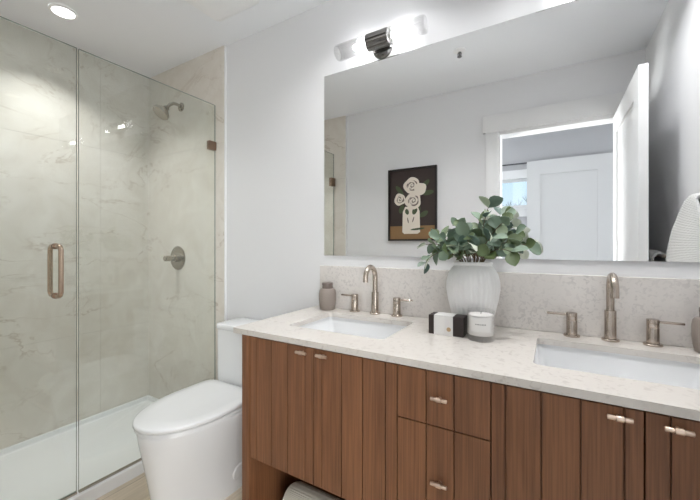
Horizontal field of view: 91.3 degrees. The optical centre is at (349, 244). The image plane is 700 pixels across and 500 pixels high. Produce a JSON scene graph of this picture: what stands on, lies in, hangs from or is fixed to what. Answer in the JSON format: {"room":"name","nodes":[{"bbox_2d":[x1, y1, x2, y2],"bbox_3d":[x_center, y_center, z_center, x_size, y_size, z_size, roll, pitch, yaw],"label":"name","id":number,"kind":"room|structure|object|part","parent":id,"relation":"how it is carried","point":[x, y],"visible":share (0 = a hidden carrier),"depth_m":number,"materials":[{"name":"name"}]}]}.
{"room":"bathroom","nodes":[
{"label":"bathroom","id":0,"kind":"room"},
{"bbox_2d":[0,18,148,449],"bbox_3d":[-1.869,-0.033,1.985,0.012,2.435,1.393,0,0,31],"label":"wall","id":1,"kind":"structure","parent":0,"point":[38,71],"depth_m":2.13,"materials":[{"name":"stone"}]},
{"bbox_2d":[0,0,329,78],"bbox_3d":[0.121,-1.300,0.107,6.900,0.100,2.800,0,0,31],"label":"ceiling","id":2,"kind":"structure","parent":0,"point":[148,38],"depth_m":1.96,"materials":[{"name":"white paint"}]},
{"bbox_2d":[48,3,77,19],"bbox_3d":[-1.533,-1.245,1.829,0.124,0.008,0.124,0,0,31],"label":"recessed light","id":3,"kind":"object","parent":2,"relation":"in","point":[60,10],"visible":1,"depth_m":1.82,"materials":[{"name":"white plastic"}]},
{"bbox_2d":[185,0,258,21],"bbox_3d":[-0.671,-1.238,1.674,0.330,0.024,0.330,0,0,31],"label":"exhaust fan","id":4,"kind":"object","parent":2,"relation":"attached to","point":[218,10],"visible":1,"depth_m":1.76,"materials":[{"name":"white plastic"}]},
{"bbox_3d":[-0.671,-1.228,1.674,0.230,0.004,0.230,0,0,31],"label":"plate","id":5,"kind":"part","parent":4,"relation":"part of","materials":[{"name":"white plastic"}]},
{"bbox_2d":[96,472,241,499],"bbox_3d":[0.121,1.235,0.107,6.900,0.100,2.800,0,0,31],"label":"floor","id":6,"kind":"structure","parent":0,"point":[136,488],"depth_m":1.64,"materials":[{"name":"brown wood"}]},
{"bbox_2d":[0,395,158,499],"bbox_3d":[-1.527,1.155,1.783,0.783,0.060,1.369,0,0,31],"label":"shower pan","id":7,"kind":"object","parent":6,"relation":"on","point":[43,466],"visible":0.56,"depth_m":1.85,"materials":[{"name":"white plastic"}]},
{"bbox_2d":[132,318,259,499],"bbox_3d":[-0.667,0.807,1.661,0.384,0.756,0.702,0,0,31],"label":"toilet","id":8,"kind":"object","parent":6,"relation":"on","point":[189,439],"visible":0.62,"depth_m":1.50,"materials":[{"name":"white ceramic"}]},
{"bbox_3d":[-0.722,0.736,1.569,0.380,0.022,0.487,0,0,31],"label":"lid","id":9,"kind":"part","parent":8,"relation":"part of","materials":[{"name":"white ceramic"}]},
{"bbox_3d":[-0.722,0.756,1.569,0.374,0.014,0.478,0,0,31],"label":"seat","id":10,"kind":"part","parent":8,"relation":"part of","materials":[{"name":"white ceramic"}]},
{"bbox_3d":[-0.672,0.975,1.654,0.370,0.420,0.664,0,0,31],"label":"bowl","id":11,"kind":"part","parent":8,"relation":"part of","materials":[{"name":"white ceramic"}]},
{"bbox_3d":[-0.537,0.614,1.882,0.374,0.302,0.182,0,0,31],"label":"tank","id":12,"kind":"part","parent":8,"relation":"part of","materials":[{"name":"white ceramic"}]},
{"bbox_3d":[-0.537,0.448,1.881,0.384,0.029,0.190,0,0,31],"label":"tank lid","id":13,"kind":"part","parent":8,"relation":"part of","materials":[{"name":"white ceramic"}]},
{"bbox_2d":[242,334,699,499],"bbox_3d":[0.370,0.760,1.140,1.524,0.850,0.565,0,0,31],"label":"vanity cabinet","id":14,"kind":"object","parent":6,"relation":"on","point":[343,426],"visible":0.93,"depth_m":0.92,"materials":[{"name":"brown wood"}]},
{"bbox_3d":[-0.241,0.567,1.212,0.290,0.450,0.022,0,0,31],"label":"door","id":15,"kind":"part","parent":14,"relation":"part of","materials":[{"name":"brown wood"}]},
{"bbox_3d":[-0.163,0.359,1.140,0.043,0.013,0.022,0,0,31],"label":"handle","id":16,"kind":"part","parent":14,"relation":"part of","materials":[{"name":"beige"}]},
{"bbox_2d":[283,481,341,499],"bbox_3d":[-0.099,0.987,1.244,0.295,0.138,0.135,0,0,31],"label":"rolled towel","id":17,"kind":"object","parent":14,"relation":"on","point":[298,490],"visible":1,"depth_m":1.27,"materials":[{"name":"beige fabric"}]},
{"bbox_3d":[-0.091,0.357,1.098,0.043,0.013,0.022,0,0,31],"label":"handle","id":18,"kind":"part","parent":14,"relation":"part of","materials":[{"name":"beige"}]},
{"bbox_3d":[0.012,0.567,1.062,0.293,0.450,0.022,0,0,31],"label":"door","id":19,"kind":"part","parent":14,"relation":"part of","materials":[{"name":"brown wood"}]},
{"bbox_3d":[0.235,0.634,0.905,0.043,0.013,0.022,0,0,31],"label":"handle","id":20,"kind":"part","parent":14,"relation":"part of","materials":[{"name":"beige"}]},
{"bbox_3d":[0.235,0.409,0.905,0.043,0.013,0.022,0,0,31],"label":"handle","id":21,"kind":"part","parent":14,"relation":"part of","materials":[{"name":"beige"}]},
{"bbox_3d":[0.248,0.641,0.922,0.247,0.302,0.022,0,0,31],"label":"drawer","id":22,"kind":"part","parent":14,"relation":"part of","materials":[{"name":"brown wood"}]},
{"bbox_3d":[0.248,0.414,0.922,0.247,0.144,0.022,0,0,31],"label":"drawer","id":23,"kind":"part","parent":14,"relation":"part of","materials":[{"name":"brown wood"}]},
{"bbox_2d":[233,305,699,420],"bbox_3d":[0.365,0.325,1.150,1.559,0.020,0.556,0,0,31],"label":"countertop","id":24,"kind":"structure","parent":14,"relation":"on","point":[509,359],"depth_m":1.02,"materials":[{"name":"white stone"}]},
{"bbox_2d":[319,282,335,310],"bbox_3d":[-0.110,0.249,1.673,0.085,0.132,0.085,0,0,31],"label":"soap dispenser","id":25,"kind":"object","parent":24,"relation":"on","point":[327,293],"visible":1,"depth_m":1.64,"materials":[{"name":"beige ceramic"}]},
{"bbox_2d":[299,317,406,338],"bbox_3d":[0.008,0.402,1.369,0.466,0.132,0.350,0,0,31],"label":"undermount sink","id":26,"kind":"object","parent":24,"relation":"in","point":[368,329],"visible":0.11,"depth_m":1.52,"materials":[{"name":"white ceramic"}]},
{"bbox_2d":[341,265,412,316],"bbox_3d":[0.095,0.201,1.533,0.362,0.227,0.129,0,0,31],"label":"faucet","id":27,"kind":"object","parent":24,"relation":"on","point":[375,294],"visible":1,"depth_m":1.55,"materials":[{"name":"silver metal"}]},
{"bbox_3d":[0.023,0.274,1.622,0.049,0.082,0.049,0,0,31],"label":"handle","id":28,"kind":"part","parent":27,"relation":"part of","materials":[{"name":"silver metal"}]},
{"bbox_3d":[0.095,0.201,1.533,0.049,0.227,0.129,0,0,31],"label":"spout","id":29,"kind":"part","parent":27,"relation":"part of","materials":[{"name":"silver metal"}]},
{"bbox_3d":[0.207,0.274,1.513,0.049,0.082,0.049,0,0,31],"label":"handle","id":30,"kind":"part","parent":27,"relation":"part of","materials":[{"name":"silver metal"}]},
{"bbox_2d":[429,312,466,337],"bbox_3d":[0.347,0.281,1.214,0.122,0.068,0.062,0,0,31],"label":"gift box","id":31,"kind":"object","parent":24,"relation":"on","point":[440,323],"visible":1,"depth_m":1.19,"materials":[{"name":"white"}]},
{"bbox_2d":[446,261,500,331],"bbox_3d":[0.459,0.188,1.279,0.190,0.253,0.191,0,0,25],"label":"vase","id":32,"kind":"object","parent":24,"relation":"on","point":[476,285],"visible":0.8,"depth_m":1.21,"materials":[{"name":"white ceramic"}]},
{"bbox_2d":[417,195,540,273],"bbox_3d":[0.440,0.057,1.224,0.432,0.457,0.264,0,0,31],"label":"plant","id":33,"kind":"object","parent":32,"relation":"in","point":[487,238],"visible":0.98,"depth_m":1.19,"materials":[{"name":"green plant"}]},
{"bbox_2d":[468,307,494,340],"bbox_3d":[0.436,0.265,1.141,0.086,0.099,0.087,0,0,31],"label":"candle","id":34,"kind":"object","parent":24,"relation":"on","point":[481,324],"visible":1,"depth_m":1.11,"materials":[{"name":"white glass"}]},
{"bbox_2d":[547,273,684,347],"bbox_3d":[0.838,0.201,1.094,0.362,0.227,0.129,0,0,31],"label":"faucet","id":35,"kind":"object","parent":24,"relation":"on","point":[612,282],"visible":1,"depth_m":1.11,"materials":[{"name":"silver metal"}]},
{"bbox_3d":[0.730,0.240,1.204,0.064,0.008,0.008,0,0,31],"label":"lever","id":36,"kind":"part","parent":35,"relation":"part of","materials":[{"name":"silver metal"}]},
{"bbox_3d":[0.767,0.274,1.183,0.049,0.082,0.049,0,0,31],"label":"handle","id":37,"kind":"part","parent":35,"relation":"part of","materials":[{"name":"silver metal"}]},
{"bbox_3d":[0.838,0.201,1.094,0.049,0.227,0.129,0,0,31],"label":"spout","id":38,"kind":"part","parent":35,"relation":"part of","materials":[{"name":"silver metal"}]},
{"bbox_3d":[0.951,0.274,1.073,0.049,0.082,0.049,0,0,31],"label":"handle","id":39,"kind":"part","parent":35,"relation":"part of","materials":[{"name":"silver metal"}]},
{"bbox_3d":[0.987,0.240,1.052,0.064,0.008,0.008,0,0,31],"label":"lever","id":40,"kind":"part","parent":35,"relation":"part of","materials":[{"name":"silver metal"}]},
{"bbox_2d":[534,344,699,389],"bbox_3d":[0.739,0.402,0.930,0.466,0.132,0.352,0,0,31],"label":"undermount sink","id":41,"kind":"object","parent":24,"relation":"in","point":[667,372],"visible":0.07,"depth_m":1.05,"materials":[{"name":"white ceramic"}]},
{"bbox_2d":[691,307,699,352],"bbox_3d":[1.046,0.249,0.989,0.085,0.132,0.085,0,0,31],"label":"soap dispenser","id":42,"kind":"object","parent":24,"relation":"on","point":[695,325],"visible":1,"depth_m":0.99,"materials":[{"name":"beige"}]},
{"bbox_3d":[0.482,0.567,0.784,0.291,0.450,0.022,0,0,31],"label":"door","id":43,"kind":"part","parent":14,"relation":"part of","materials":[{"name":"brown wood"}]},
{"bbox_3d":[0.561,0.360,0.712,0.043,0.013,0.022,0,0,31],"label":"handle","id":44,"kind":"part","parent":14,"relation":"part of","materials":[{"name":"beige"}]},
{"bbox_3d":[0.735,0.567,0.634,0.291,0.450,0.022,0,0,31],"label":"door","id":45,"kind":"part","parent":14,"relation":"part of","materials":[{"name":"brown wood"}]},
{"bbox_3d":[0.640,0.361,0.665,0.043,0.013,0.022,0,0,31],"label":"handle","id":46,"kind":"part","parent":14,"relation":"part of","materials":[{"name":"beige"}]},
{"bbox_2d":[148,0,699,398],"bbox_3d":[-0.142,-0.033,1.824,3.325,2.435,0.112,0,0,31],"label":"wall","id":47,"kind":"structure","parent":0,"point":[276,73],"depth_m":2.01,"materials":[{"name":"white paint"}]},
{"bbox_2d":[78,49,215,492],"bbox_3d":[-1.048,0.117,1.869,0.028,2.015,0.732,0,0,31],"label":"glass panel","id":48,"kind":"object","parent":47,"relation":"attached to","point":[211,145],"visible":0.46,"depth_m":1.65,"materials":[{"name":"grey"}]},
{"bbox_2d":[152,102,183,120],"bbox_3d":[-1.222,-0.906,2.290,0.109,0.152,0.185,0,0,31],"label":"shower","id":49,"kind":"object","parent":47,"relation":"attached to","point":[162,112],"visible":1,"depth_m":2.25,"materials":[{"name":"silver metal"}]},
{"bbox_3d":[-1.194,-0.939,2.317,0.023,0.061,0.111,0,0,34],"label":"arm","id":50,"kind":"part","parent":49,"relation":"part of","materials":[{"name":"silver metal"}]},
{"bbox_2d":[163,246,184,269],"bbox_3d":[-1.222,0.091,2.342,0.166,0.166,0.097,0,0,31],"label":"shower valve","id":51,"kind":"object","parent":47,"relation":"attached to","point":[177,257],"visible":1,"depth_m":2.35,"materials":[{"name":"silver metal"}]},
{"bbox_3d":[-1.224,0.091,2.338,0.054,0.054,0.089,0,0,31],"label":"lever handle","id":52,"kind":"part","parent":51,"relation":"part of","materials":[{"name":"silver metal"}]},
{"bbox_2d":[224,45,226,320],"bbox_3d":[-0.781,-0.033,2.143,0.006,2.435,0.014,0,0,31],"label":"trim","id":53,"kind":"structure","parent":47,"relation":"attached to","point":[225,46],"depth_m":2.14,"materials":[{"name":"white paint"}]},
{"bbox_2d":[334,15,427,60],"bbox_3d":[0.132,-0.920,1.560,0.444,0.103,0.088,0,0,31],"label":"vanity light","id":54,"kind":"object","parent":47,"relation":"attached to","point":[380,41],"visible":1,"depth_m":1.54,"materials":[{"name":"grey metal"}]},
{"bbox_3d":[0.010,-0.933,1.625,0.166,0.076,0.076,0,0,31],"label":"lamp shade","id":55,"kind":"part","parent":54,"relation":"part of","materials":[{"name":"clear glass"}]},
{"bbox_3d":[0.044,-0.933,1.605,0.067,0.025,0.025,0,0,31],"label":"bulb","id":56,"kind":"part","parent":54,"relation":"part of","materials":[{"name":"white glass"}]},
{"bbox_3d":[0.214,-0.933,1.504,0.067,0.025,0.025,0,0,31],"label":"bulb","id":57,"kind":"part","parent":54,"relation":"part of","materials":[{"name":"white glass"}]},
{"bbox_3d":[0.249,-0.933,1.484,0.166,0.076,0.076,0,0,31],"label":"lamp shade","id":58,"kind":"part","parent":54,"relation":"part of","materials":[{"name":"clear glass"}]},
{"bbox_2d":[320,265,699,347],"bbox_3d":[0.511,0.210,1.375,1.536,0.210,0.020,0,0,31],"label":"backsplash","id":59,"kind":"structure","parent":47,"relation":"attached to","point":[525,299],"depth_m":1.24,"materials":[{"name":"stone"}]},
{"bbox_2d":[324,0,699,261],"bbox_3d":[0.515,-0.407,1.381,1.500,0.920,0.006,0,0,31],"label":"wall mirror","id":60,"kind":"object","parent":47,"relation":"attached to","point":[583,116],"visible":0.89,"depth_m":1.27,"materials":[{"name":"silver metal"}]},
{"bbox_3d":[-1.829,-0.032,1.160,0.896,2.435,0.012,0,0,31],"label":"wall","id":61,"kind":"structure","parent":0,"visible":0},
{"bbox_2d":[0,16,76,499],"bbox_3d":[-1.398,0.117,1.277,0.131,2.015,0.628,0,0,31],"label":"shower door","id":62,"kind":"structure","parent":61,"relation":"attached to","point":[51,247],"depth_m":1.50,"materials":[{"name":"clear glass"}]},
{"bbox_3d":[-1.276,0.113,1.482,0.131,0.241,0.026,0,0,31],"label":"pull handle","id":63,"kind":"part","parent":62,"relation":"part of","materials":[{"name":"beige metal"}]}
]}

